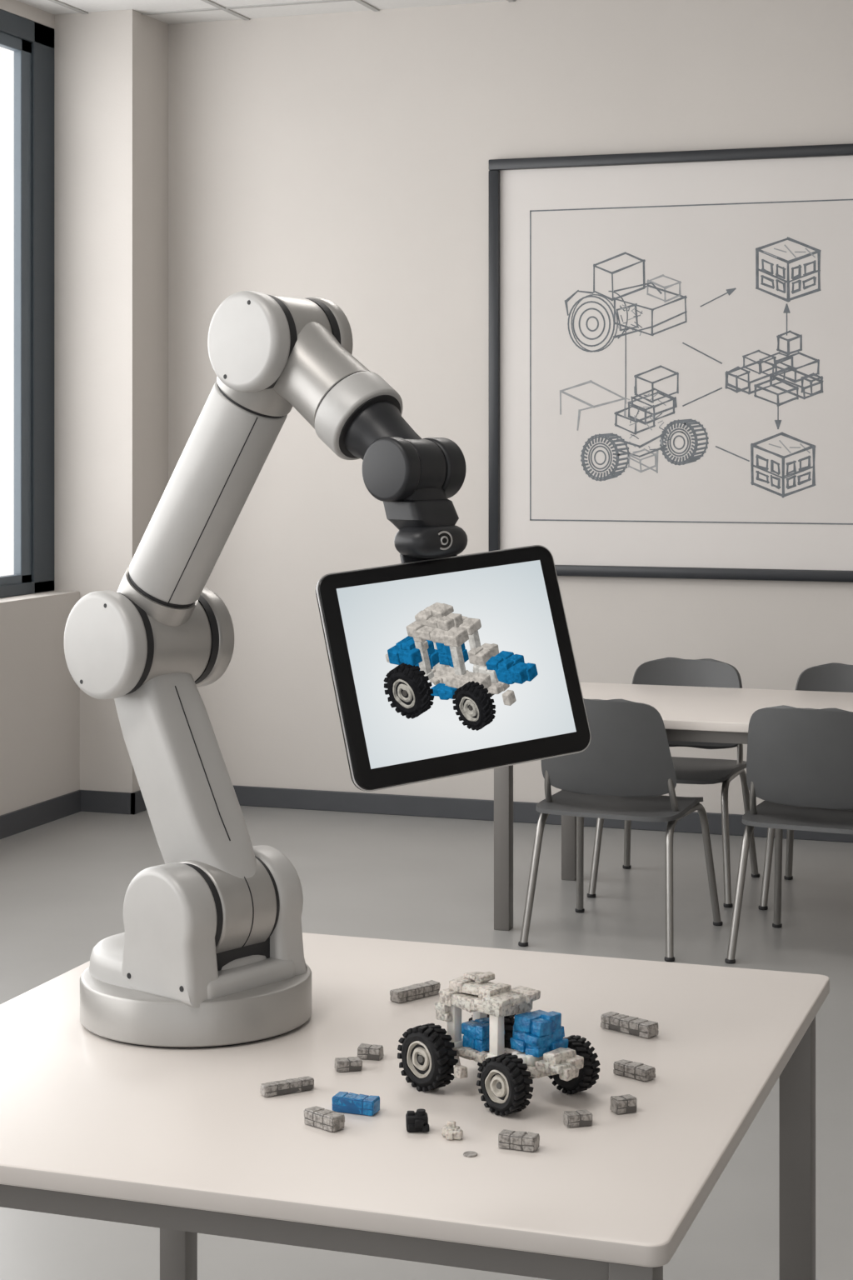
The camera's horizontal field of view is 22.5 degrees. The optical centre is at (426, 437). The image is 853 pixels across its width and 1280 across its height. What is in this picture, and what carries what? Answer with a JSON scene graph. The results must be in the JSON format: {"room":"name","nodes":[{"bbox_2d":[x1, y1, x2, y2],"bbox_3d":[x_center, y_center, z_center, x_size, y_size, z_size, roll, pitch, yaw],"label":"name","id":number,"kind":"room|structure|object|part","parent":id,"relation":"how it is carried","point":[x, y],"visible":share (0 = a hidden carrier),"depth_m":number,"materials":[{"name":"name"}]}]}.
{"room":"workspace","nodes":[
{"label":"workspace","id":0,"kind":"room"},
{"bbox_2d":[0,0,79,815],"bbox_3d":[-3.322,-0.110,4.097,0.180,3.420,10.800,0,0,19],"label":"wall","id":1,"kind":"structure","parent":0,"point":[40,697],"depth_m":8.84,"materials":[{"name":"paint"}]},
{"bbox_2d":[0,31,31,585],"bbox_3d":[-3.226,-0.530,4.566,0.038,2.320,9.750,0,0,19],"label":"window","id":2,"kind":"structure","parent":1,"relation":"in","point":[22,48],"depth_m":8.98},
{"bbox_2d":[0,9,54,598],"bbox_3d":[-3.215,-0.550,4.589,0.055,2.420,9.800,0,0,19],"label":"frame","id":3,"kind":"object","parent":1,"relation":"attached to","point":[41,37],"visible":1,"depth_m":9.12,"materials":[{"name":"paint"}]},
{"bbox_2d":[0,790,146,839],"bbox_3d":[-3.058,1.555,4.184,0.264,0.090,11.136,0,0,19],"label":"baseboard","id":4,"kind":"structure","parent":1,"relation":"attached to","point":[18,821],"depth_m":9.07,"materials":[{"name":"plastic"}]},
{"bbox_2d":[48,0,514,19],"bbox_3d":[0.495,-1.819,2.974,7.990,0.010,11.148,0,0,19],"label":"trim","id":5,"kind":"structure","parent":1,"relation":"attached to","point":[218,7],"depth_m":9.02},
{"bbox_2d":[54,9,168,792],"bbox_3d":[-1.398,-0.110,9.331,0.430,3.420,0.350,0,0,19],"label":"wall pillar","id":6,"kind":"structure","parent":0,"point":[111,67],"depth_m":9.16,"materials":[{"name":"paint"}]},
{"bbox_2d":[16,0,506,24],"bbox_3d":[0.534,-1.870,3.041,8.160,0.100,11.300,0,0,19],"label":"ceiling","id":7,"kind":"structure","parent":0,"point":[89,6],"depth_m":9.05,"materials":[{"name":"tile"}]},
{"bbox_2d":[0,805,852,1279],"bbox_3d":[0.534,1.650,3.041,8.160,0.100,11.300,0,0,19],"label":"floor","id":8,"kind":"structure","parent":0,"point":[64,882],"depth_m":6.97,"materials":[{"name":"concrete"}]},
{"bbox_2d":[0,932,829,1279],"bbox_3d":[-0.101,1.225,3.003,1.156,0.750,1.204,0,0,19],"label":"work table","id":9,"kind":"object","parent":8,"relation":"on","point":[185,1143],"visible":0.69,"depth_m":2.69,"materials":[{"name":"laminate"}]},
{"bbox_2d":[64,290,467,1048],"bbox_3d":[-0.217,0.324,3.029,0.670,1.053,0.347,0,0,41],"label":"robot arm","id":10,"kind":"object","parent":9,"relation":"on","point":[209,953],"visible":1,"depth_m":3.03,"materials":[{"name":"metal"}]},
{"bbox_2d":[315,545,591,791],"bbox_3d":[0.038,0.297,2.800,0.368,0.304,0.084,0,0,-25],"label":"tablet computer","id":11,"kind":"object","parent":10,"relation":"attached to","point":[442,667],"visible":1,"depth_m":2.79,"materials":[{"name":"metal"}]},
{"bbox_2d":[384,602,537,730],"bbox_3d":[0.042,0.298,2.793,0.221,0.174,0.002,-6,-12,-25],"label":"picture","id":12,"kind":"object","parent":11,"relation":"attached to","point":[417,660],"depth_m":2.79},
{"bbox_2d":[260,1075,314,1097],"bbox_3d":[-0.181,0.842,2.777,0.071,0.015,0.019,0,0,-28],"label":"brick","id":13,"kind":"object","parent":9,"relation":"on","point":[302,1083],"visible":1,"depth_m":2.77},
{"bbox_2d":[304,1105,344,1132],"bbox_3d":[-0.126,0.840,2.639,0.054,0.019,0.023,0,0,44],"label":"brick","id":14,"kind":"object","parent":9,"relation":"on","point":[317,1117],"visible":1,"depth_m":2.63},
{"bbox_2d":[334,1056,362,1072],"bbox_3d":[-0.105,0.843,2.876,0.036,0.014,0.023,0,0,-13],"label":"brick","id":15,"kind":"object","parent":9,"relation":"on","point":[342,1064],"visible":1,"depth_m":2.87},
{"bbox_2d":[331,1091,379,1115],"bbox_3d":[-0.089,0.840,2.698,0.058,0.020,0.027,0,0,21],"label":"brick","id":16,"kind":"object","parent":9,"relation":"on","point":[342,1102],"visible":1,"depth_m":2.69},
{"bbox_2d":[357,1044,384,1059],"bbox_3d":[-0.077,0.842,2.931,0.034,0.017,0.024,0,0,14],"label":"brick","id":17,"kind":"object","parent":9,"relation":"on","point":[374,1052],"visible":0.93,"depth_m":2.92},
{"bbox_2d":[390,980,440,1002],"bbox_3d":[-0.017,0.841,3.247,0.086,0.018,0.024,0,0,-42],"label":"brick","id":18,"kind":"object","parent":9,"relation":"on","point":[427,988],"visible":0.97,"depth_m":3.24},
{"bbox_2d":[406,1107,431,1132],"bbox_3d":[-0.010,0.837,2.622,0.030,0.026,0.026,0,0,-4],"label":"toy connector","id":19,"kind":"object","parent":9,"relation":"on","point":[417,1121],"visible":1,"depth_m":2.62,"materials":[{"name":"black plastic"}]},
{"bbox_2d":[439,1121,465,1139],"bbox_3d":[0.031,0.841,2.601,0.026,0.017,0.033,0,0,19],"label":"fragments","id":20,"kind":"object","parent":9,"relation":"on","point":[454,1130],"depth_m":2.59,"materials":[{"name":"beige plastic"}]},
{"bbox_2d":[463,1150,477,1157],"bbox_3d":[0.052,0.849,2.535,0.017,0.002,0.017,0,0,19],"label":"washer","id":21,"kind":"object","parent":9,"relation":"on","point":[469,1153],"depth_m":2.53,"materials":[{"name":"grey metal"}]},
{"bbox_2d":[397,971,600,1115],"bbox_3d":[0.102,0.777,2.779,0.163,0.145,0.240,0,0,-44],"label":"toy truck","id":22,"kind":"object","parent":9,"relation":"on","point":[512,1052],"visible":1,"depth_m":2.76,"materials":[{"name":"white plastic"}]},
{"bbox_2d":[498,1129,539,1152],"bbox_3d":[0.110,0.841,2.559,0.048,0.018,0.022,0,0,22],"label":"brick","id":23,"kind":"object","parent":9,"relation":"on","point":[507,1139],"depth_m":2.55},
{"bbox_2d":[563,1109,593,1127],"bbox_3d":[0.187,0.842,2.646,0.034,0.015,0.022,0,0,-15],"label":"brick","id":24,"kind":"object","parent":9,"relation":"on","point":[578,1117],"depth_m":2.64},
{"bbox_2d":[610,1094,637,1114],"bbox_3d":[0.249,0.841,2.698,0.030,0.019,0.023,0,0,-21],"label":"brick","id":25,"kind":"object","parent":9,"relation":"on","point":[627,1103],"depth_m":2.69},
{"bbox_2d":[600,1010,659,1038],"bbox_3d":[0.290,0.840,3.061,0.087,0.020,0.026,0,0,43],"label":"brick","id":26,"kind":"object","parent":9,"relation":"on","point":[643,1027],"visible":1,"depth_m":3.05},
{"bbox_2d":[614,1059,655,1080],"bbox_3d":[0.277,0.841,2.846,0.056,0.017,0.023,0,0,43],"label":"brick","id":27,"kind":"object","parent":9,"relation":"on","point":[626,1067],"visible":1,"depth_m":2.84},
{"bbox_2d":[518,698,723,961],"bbox_3d":[0.630,1.206,6.879,0.512,0.794,0.557,0,0,24],"label":"dining chair","id":28,"kind":"object","parent":8,"relation":"on","point":[626,769],"visible":0.88,"depth_m":6.69,"materials":[{"name":"plastic"}]},
{"bbox_3d":[0.554,0.968,6.706,0.448,0.319,0.139,0,0,24],"label":"backrest","id":29,"kind":"part","parent":28,"relation":"part of","materials":[{"name":"plastic"}]},
{"bbox_3d":[0.629,1.176,6.877,0.472,0.039,0.458,0,0,24],"label":"seat","id":30,"kind":"part","parent":28,"relation":"part of","materials":[{"name":"plastic"}]},
{"bbox_2d":[586,657,759,907],"bbox_3d":[0.886,1.206,7.621,0.512,0.794,0.557,0,0,19],"label":"dining chair","id":31,"kind":"object","parent":8,"relation":"on","point":[710,672],"visible":0.58,"depth_m":7.75,"materials":[{"name":"plastic"}]},
{"bbox_3d":[0.886,1.290,7.621,0.505,0.625,0.550,0,0,19],"label":"tube frame","id":32,"kind":"part","parent":31,"relation":"part of","materials":[{"name":"silver metal"}]},
{"bbox_3d":[0.948,0.968,7.800,0.448,0.319,0.138,0,0,19],"label":"backrest","id":33,"kind":"part","parent":31,"relation":"part of","materials":[{"name":"plastic"}]},
{"bbox_3d":[0.887,1.176,7.624,0.472,0.039,0.458,0,0,19],"label":"seat","id":34,"kind":"part","parent":31,"relation":"part of","materials":[{"name":"plastic"}]},
{"bbox_2d":[494,682,852,930],"bbox_3d":[1.228,1.245,7.074,1.860,0.710,0.920,0,0,19],"label":"dining table","id":35,"kind":"object","parent":8,"relation":"on","point":[704,714],"visible":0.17,"depth_m":7.04,"materials":[{"name":"laminate"}]},
{"bbox_3d":[1.228,1.260,7.074,1.832,0.680,0.882,0,0,19],"label":"frame","id":36,"kind":"part","parent":35,"relation":"part of","materials":[{"name":"paint"}]},
{"bbox_2d":[725,705,852,964],"bbox_3d":[1.254,1.206,6.655,0.512,0.794,0.557,0,0,25],"label":"dining chair","id":37,"kind":"object","parent":8,"relation":"on","point":[800,761],"visible":1,"depth_m":6.50,"materials":[{"name":"plastic"}]},
{"bbox_3d":[1.254,1.290,6.655,0.505,0.625,0.550,0,0,25],"label":"tube frame","id":38,"kind":"part","parent":37,"relation":"part of","materials":[{"name":"silver metal"}]},
{"bbox_3d":[1.253,1.176,6.653,0.472,0.039,0.458,0,0,25],"label":"seat","id":39,"kind":"part","parent":37,"relation":"part of","materials":[{"name":"plastic"}]},
{"bbox_3d":[1.174,0.968,6.484,0.448,0.319,0.138,0,0,25],"label":"backrest","id":40,"kind":"part","parent":37,"relation":"part of","materials":[{"name":"plastic"}]},
{"bbox_2d":[759,662,852,909],"bbox_3d":[1.454,1.206,7.427,0.512,0.794,0.557,0,0,19],"label":"dining chair","id":41,"kind":"object","parent":8,"relation":"on","point":[833,677],"visible":0.29,"depth_m":7.66,"materials":[{"name":"plastic"}]},
{"bbox_3d":[1.454,1.290,7.427,0.505,0.625,0.550,0,0,19],"label":"tube frame","id":42,"kind":"part","parent":41,"relation":"part of","materials":[{"name":"silver metal"}]},
{"bbox_3d":[1.515,0.968,7.606,0.448,0.319,0.138,0,0,19],"label":"backrest","id":43,"kind":"part","parent":41,"relation":"part of","materials":[{"name":"plastic"}]},
{"bbox_2d":[168,0,852,814],"bbox_3d":[2.340,-0.110,8.316,8.160,3.420,0.150,0,0,19],"label":"wall","id":44,"kind":"structure","parent":0,"point":[342,158],"depth_m":9.06,"materials":[{"name":"paint"}]},
{"bbox_2d":[233,785,852,842],"bbox_3d":[2.469,1.558,8.184,7.630,0.085,0.014,0,0,19],"label":"baseboard","id":45,"kind":"structure","parent":44,"relation":"attached to","point":[349,802],"depth_m":9.00,"materials":[{"name":"plastic"}]},
{"bbox_2d":[488,143,852,582],"bbox_3d":[1.300,-0.293,8.567,2.191,1.727,0.043,0,0,19],"label":"framed drawing","id":46,"kind":"object","parent":44,"relation":"attached to","point":[671,333],"visible":0.99,"depth_m":8.67,"materials":[{"name":"paper"}]}
]}

